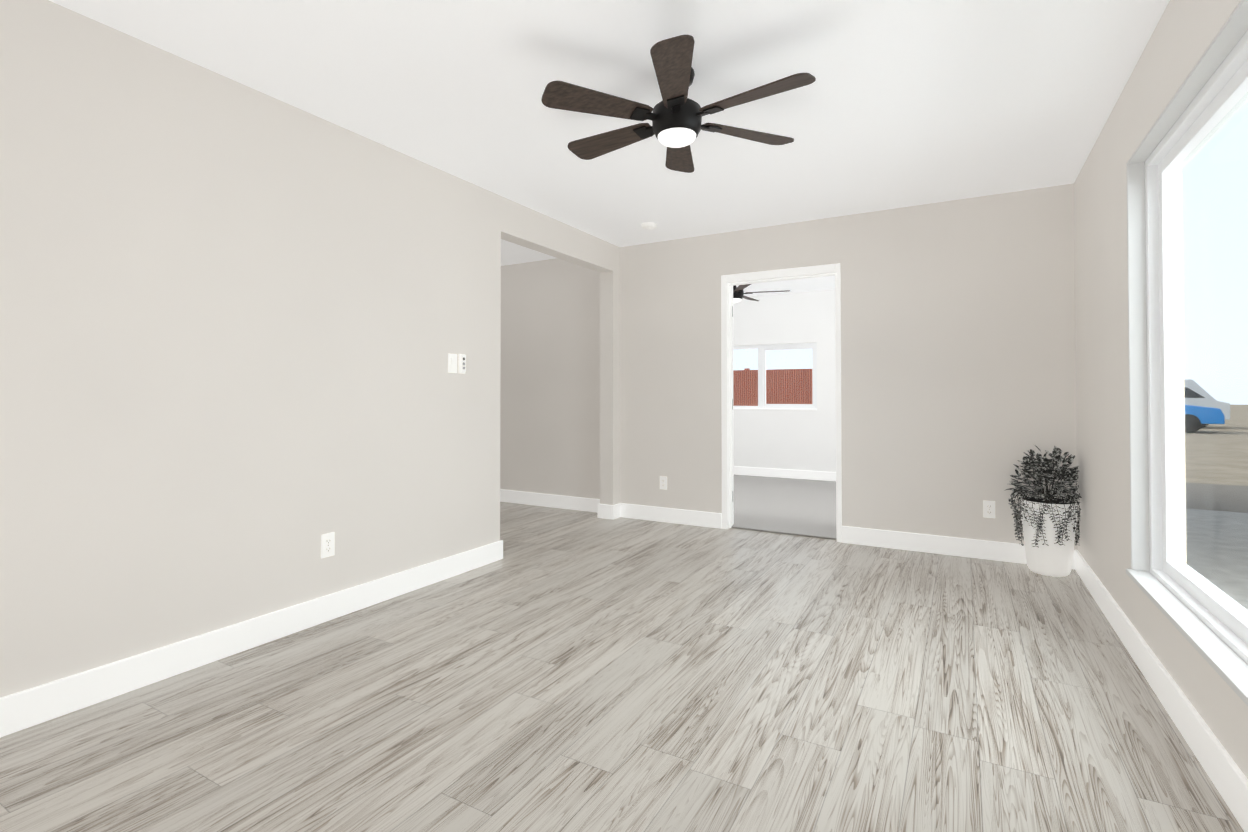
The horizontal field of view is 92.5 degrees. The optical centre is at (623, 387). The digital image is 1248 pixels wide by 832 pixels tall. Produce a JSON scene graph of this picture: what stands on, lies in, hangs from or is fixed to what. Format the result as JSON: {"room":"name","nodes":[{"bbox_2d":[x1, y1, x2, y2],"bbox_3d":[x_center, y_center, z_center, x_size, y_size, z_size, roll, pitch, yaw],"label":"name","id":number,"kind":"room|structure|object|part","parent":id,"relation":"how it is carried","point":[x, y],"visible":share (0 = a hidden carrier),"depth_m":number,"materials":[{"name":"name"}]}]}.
{"room":"empty living room","nodes":[
{"label":"empty living room","id":0,"kind":"room"},
{"bbox_2d":[0,0,619,697],"bbox_3d":[-1.413,-0.083,3.118,0.135,2.440,5.347,0,-1,30],"label":"wall","id":1,"kind":"structure","parent":0,"point":[238,322],"depth_m":2.48,"materials":[{"name":"beige paint"}]},
{"bbox_2d":[0,540,502,737],"bbox_3d":[-1.698,1.066,2.446,0.024,0.125,3.586,0,-1,30],"label":"baseboard","id":2,"kind":"structure","parent":1,"relation":"attached to","point":[82,690],"depth_m":2.44,"materials":[{"name":"white wood"}]},
{"bbox_2d":[321,532,334,558],"bbox_3d":[-1.442,0.768,2.911,0.008,0.114,0.070,0,-1,30],"label":"electrical outlet","id":3,"kind":"object","parent":1,"relation":"attached to","point":[327,544],"visible":1,"depth_m":2.91,"materials":[{"name":"white plastic"}]},
{"bbox_2d":[448,353,465,373],"bbox_3d":[-1.018,-0.146,3.654,0.024,0.120,0.135,0,-1,30],"label":"remote","id":4,"kind":"object","parent":1,"relation":"attached to","point":[452,363],"visible":1,"depth_m":3.66,"materials":[{"name":"white plastic"}]},
{"bbox_2d":[500,258,599,498],"bbox_3d":[-1.269,-0.041,6.228,2.680,2.440,0.062,0,-1,30],"label":"wall","id":5,"kind":"structure","parent":0,"point":[550,387],"depth_m":5.88,"materials":[{"name":"beige paint"}]},
{"bbox_2d":[500,489,615,517],"bbox_3d":[-1.229,1.116,6.145,2.545,0.125,0.016,0,-1,30],"label":"baseboard","id":6,"kind":"structure","parent":5,"relation":"attached to","point":[519,497],"depth_m":5.80,"materials":[{"name":"white wood"}]},
{"bbox_2d":[49,0,1169,296],"bbox_3d":[-0.230,-1.361,4.403,6.305,0.150,8.720,0,-1,30],"label":"ceiling","id":7,"kind":"structure","parent":0,"point":[903,102],"depth_m":2.60,"materials":[{"name":"white paint"}]},
{"bbox_2d":[641,222,656,229],"bbox_3d":[0.198,-1.262,4.706,0.128,0.039,0.128,0,-1,30],"label":"smoke detector","id":8,"kind":"object","parent":7,"relation":"attached to","point":[649,226],"visible":1,"depth_m":4.67,"materials":[{"name":"white plastic"}]},
{"bbox_2d":[541,35,815,172],"bbox_3d":[0.220,-1.160,2.490,1.138,0.302,1.080,0,-1,30],"label":"fan","id":9,"kind":"object","parent":7,"relation":"hanging from","point":[675,117],"visible":1,"depth_m":2.39,"materials":[{"name":"brown wood"}]},
{"bbox_2d":[733,284,789,302],"bbox_3d":[1.249,-1.097,6.659,1.160,0.317,1.132,0,-1,30],"label":"fan","id":10,"kind":"object","parent":7,"relation":"hanging from","point":[738,293],"visible":0.44,"depth_m":6.54,"materials":[{"name":"black metal"}]},
{"bbox_2d":[0,502,1243,831],"bbox_3d":[-1.038,1.185,2.941,6.305,0.100,5.440,0,-1,30],"label":"floor","id":11,"kind":"structure","parent":0,"point":[564,670],"depth_m":2.06,"materials":[{"name":"grey wood"}]},
{"bbox_2d":[1006,446,1081,576],"bbox_3d":[2.570,0.751,3.688,0.373,0.788,0.365,0,-1,30],"label":"potted plant","id":12,"kind":"object","parent":11,"relation":"on","point":[1048,525],"visible":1,"depth_m":3.62,"materials":[{"name":"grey plant"}]},
{"bbox_2d":[732,474,835,536],"bbox_3d":[1.844,1.224,6.305,4.605,0.112,3.305,0,-1,30],"label":"floor","id":13,"kind":"structure","parent":0,"point":[803,506],"depth_m":5.93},
{"bbox_2d":[733,289,835,471],"bbox_3d":[2.543,-0.021,7.728,4.435,2.440,0.170,0,-1,30],"label":"wall","id":14,"kind":"structure","parent":0,"point":[793,439],"depth_m":7.83,"materials":[{"name":"paint"}]},
{"bbox_2d":[733,343,816,408],"bbox_3d":[1.868,-0.138,8.146,1.520,0.875,0.070,0,-1,30],"label":"window","id":15,"kind":"structure","parent":14,"relation":"in","point":[762,349],"depth_m":8.04,"materials":[{"name":"white plastic"}]},
{"bbox_3d":[1.864,-0.137,8.170,1.398,0.783,0.004,0,-1,30],"label":"bedroom window glass","id":16,"kind":"part","parent":15,"relation":"part of","materials":[{"name":"clear glass"}]},
{"bbox_2d":[733,408,816,409],"bbox_3d":[1.828,0.290,8.070,1.520,0.018,0.092,0,-1,30],"label":"window sill","id":17,"kind":"structure","parent":14,"relation":"attached to","point":[776,408],"depth_m":7.90,"materials":[{"name":"white"}]},
{"bbox_2d":[734,466,835,480],"bbox_3d":[2.555,1.129,7.596,4.300,0.113,0.020,0,-1,30],"label":"baseboard","id":18,"kind":"structure","parent":14,"relation":"attached to","point":[751,471],"depth_m":7.84,"materials":[{"name":"white wood"}]},
{"bbox_2d":[620,183,1077,549],"bbox_3d":[1.382,-0.062,4.684,3.455,2.440,0.135,0,-1,30],"label":"wall","id":19,"kind":"structure","parent":0,"point":[958,375],"depth_m":4.25,"materials":[{"name":"beige paint"}]},
{"bbox_2d":[660,476,666,489],"bbox_3d":[0.341,0.828,5.180,0.070,0.114,0.008,0,-1,30],"label":"electrical outlet","id":20,"kind":"object","parent":19,"relation":"attached to","point":[663,482],"visible":1,"depth_m":5.18,"materials":[{"name":"white plastic"}]},
{"bbox_2d":[616,503,721,528],"bbox_3d":[0.381,1.102,5.149,0.970,0.125,0.016,0,-1,30],"label":"baseboard","id":21,"kind":"structure","parent":19,"relation":"attached to","point":[652,513],"depth_m":5.13,"materials":[{"name":"white wood"}]},
{"bbox_2d":[721,263,841,541],"bbox_3d":[1.250,0.117,4.761,0.940,2.085,0.159,0,-1,30],"label":"door frame","id":22,"kind":"structure","parent":19,"relation":"attached to","point":[728,282],"depth_m":4.89,"materials":[{"name":"white wood"}]},
{"bbox_2d":[842,526,1071,568],"bbox_3d":[2.221,1.088,4.106,1.380,0.125,0.016,0,-1,30],"label":"baseboard","id":23,"kind":"structure","parent":19,"relation":"attached to","point":[945,545],"depth_m":4.13,"materials":[{"name":"white wood"}]},
{"bbox_2d":[983,500,994,517],"bbox_3d":[2.438,0.815,3.992,0.070,0.114,0.008,0,-1,30],"label":"electrical outlet","id":24,"kind":"object","parent":19,"relation":"attached to","point":[988,509],"visible":1,"depth_m":3.99,"materials":[{"name":"white plastic"}]},
{"bbox_2d":[1074,0,1247,778],"bbox_3d":[1.641,-0.105,1.465,0.170,2.440,5.482,0,-1,30],"label":"wall","id":25,"kind":"structure","parent":0,"point":[1184,35],"depth_m":2.72,"materials":[{"name":"beige paint"}]},
{"bbox_2d":[1072,550,1247,831],"bbox_3d":[1.567,1.053,1.511,0.020,0.125,5.177,0,-1,30],"label":"baseboard","id":26,"kind":"structure","parent":25,"relation":"attached to","point":[1231,783],"depth_m":1.95,"materials":[{"name":"white"}]},
{"bbox_2d":[1126,0,1247,705],"bbox_3d":[1.801,-0.095,1.877,0.078,1.770,1.576,0,-1,30],"label":"window frame","id":27,"kind":"structure","parent":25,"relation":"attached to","point":[1227,663],"depth_m":2.53,"materials":[{"name":"grey"}]},
{"bbox_2d":[1145,30,1247,663],"bbox_3d":[1.881,-0.095,1.831,0.105,1.770,1.576,0,-1,30],"label":"window","id":28,"kind":"structure","parent":25,"relation":"in","point":[1218,97],"depth_m":2.42,"materials":[{"name":"white plastic"}]},
{"label":"outside","id":29,"kind":"structure","parent":0,"visible":0},
{"bbox_2d":[1185,405,1247,485],"bbox_3d":[32.891,1.711,27.161,110.000,0.200,140.000,0,-1,30],"label":"ground","id":30,"kind":"structure","parent":29,"point":[1219,443],"depth_m":13.03,"materials":[{"name":"grey gravel"}]},
{"bbox_2d":[733,368,811,405],"bbox_3d":[2.134,0.512,12.745,10.700,1.810,0.170,0,-1,30],"label":"fence","id":31,"kind":"object","parent":30,"relation":"on","point":[787,391],"depth_m":12.12,"materials":[{"name":"brown wood"}]},
{"bbox_2d":[1185,405,1224,432],"bbox_3d":[18.029,0.971,21.223,4.500,1.120,1.820,-1,-1,40],"label":"car","id":32,"kind":"object","parent":30,"relation":"on","point":[1204,419],"depth_m":19.46,"materials":[{"name":"blue paint"}]},
{"bbox_2d":[1184,379,1229,427],"bbox_3d":[20.783,0.647,24.264,5.200,1.850,1.920,-1,-1,40],"label":"van","id":33,"kind":"object","parent":30,"relation":"on","point":[1191,387],"depth_m":22.36,"materials":[{"name":"white paint"}]},
{"bbox_2d":[1186,509,1247,609],"bbox_3d":[3.418,1.246,1.164,3.200,0.030,11.700,0,-1,30],"label":"concrete pad","id":34,"kind":"object","parent":30,"relation":"on","point":[1230,562],"depth_m":4.74,"materials":[{"name":"grey concrete"}]},
{"bbox_2d":[1186,483,1247,512],"bbox_3d":[7.737,1.327,6.963,5.000,0.025,2.550,0,-1,30],"label":"gravel bed","id":35,"kind":"object","parent":30,"relation":"on","point":[1193,497],"depth_m":7.14,"materials":[{"name":"grey gravel"}]},
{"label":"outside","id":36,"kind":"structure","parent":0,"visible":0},
{"bbox_2d":[1181,169,1186,562],"bbox_3d":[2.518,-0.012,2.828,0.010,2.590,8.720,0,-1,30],"label":"window frame","id":37,"kind":"structure","parent":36,"point":[1183,370],"depth_m":2.48,"materials":[{"name":"white plastic"}]}
]}

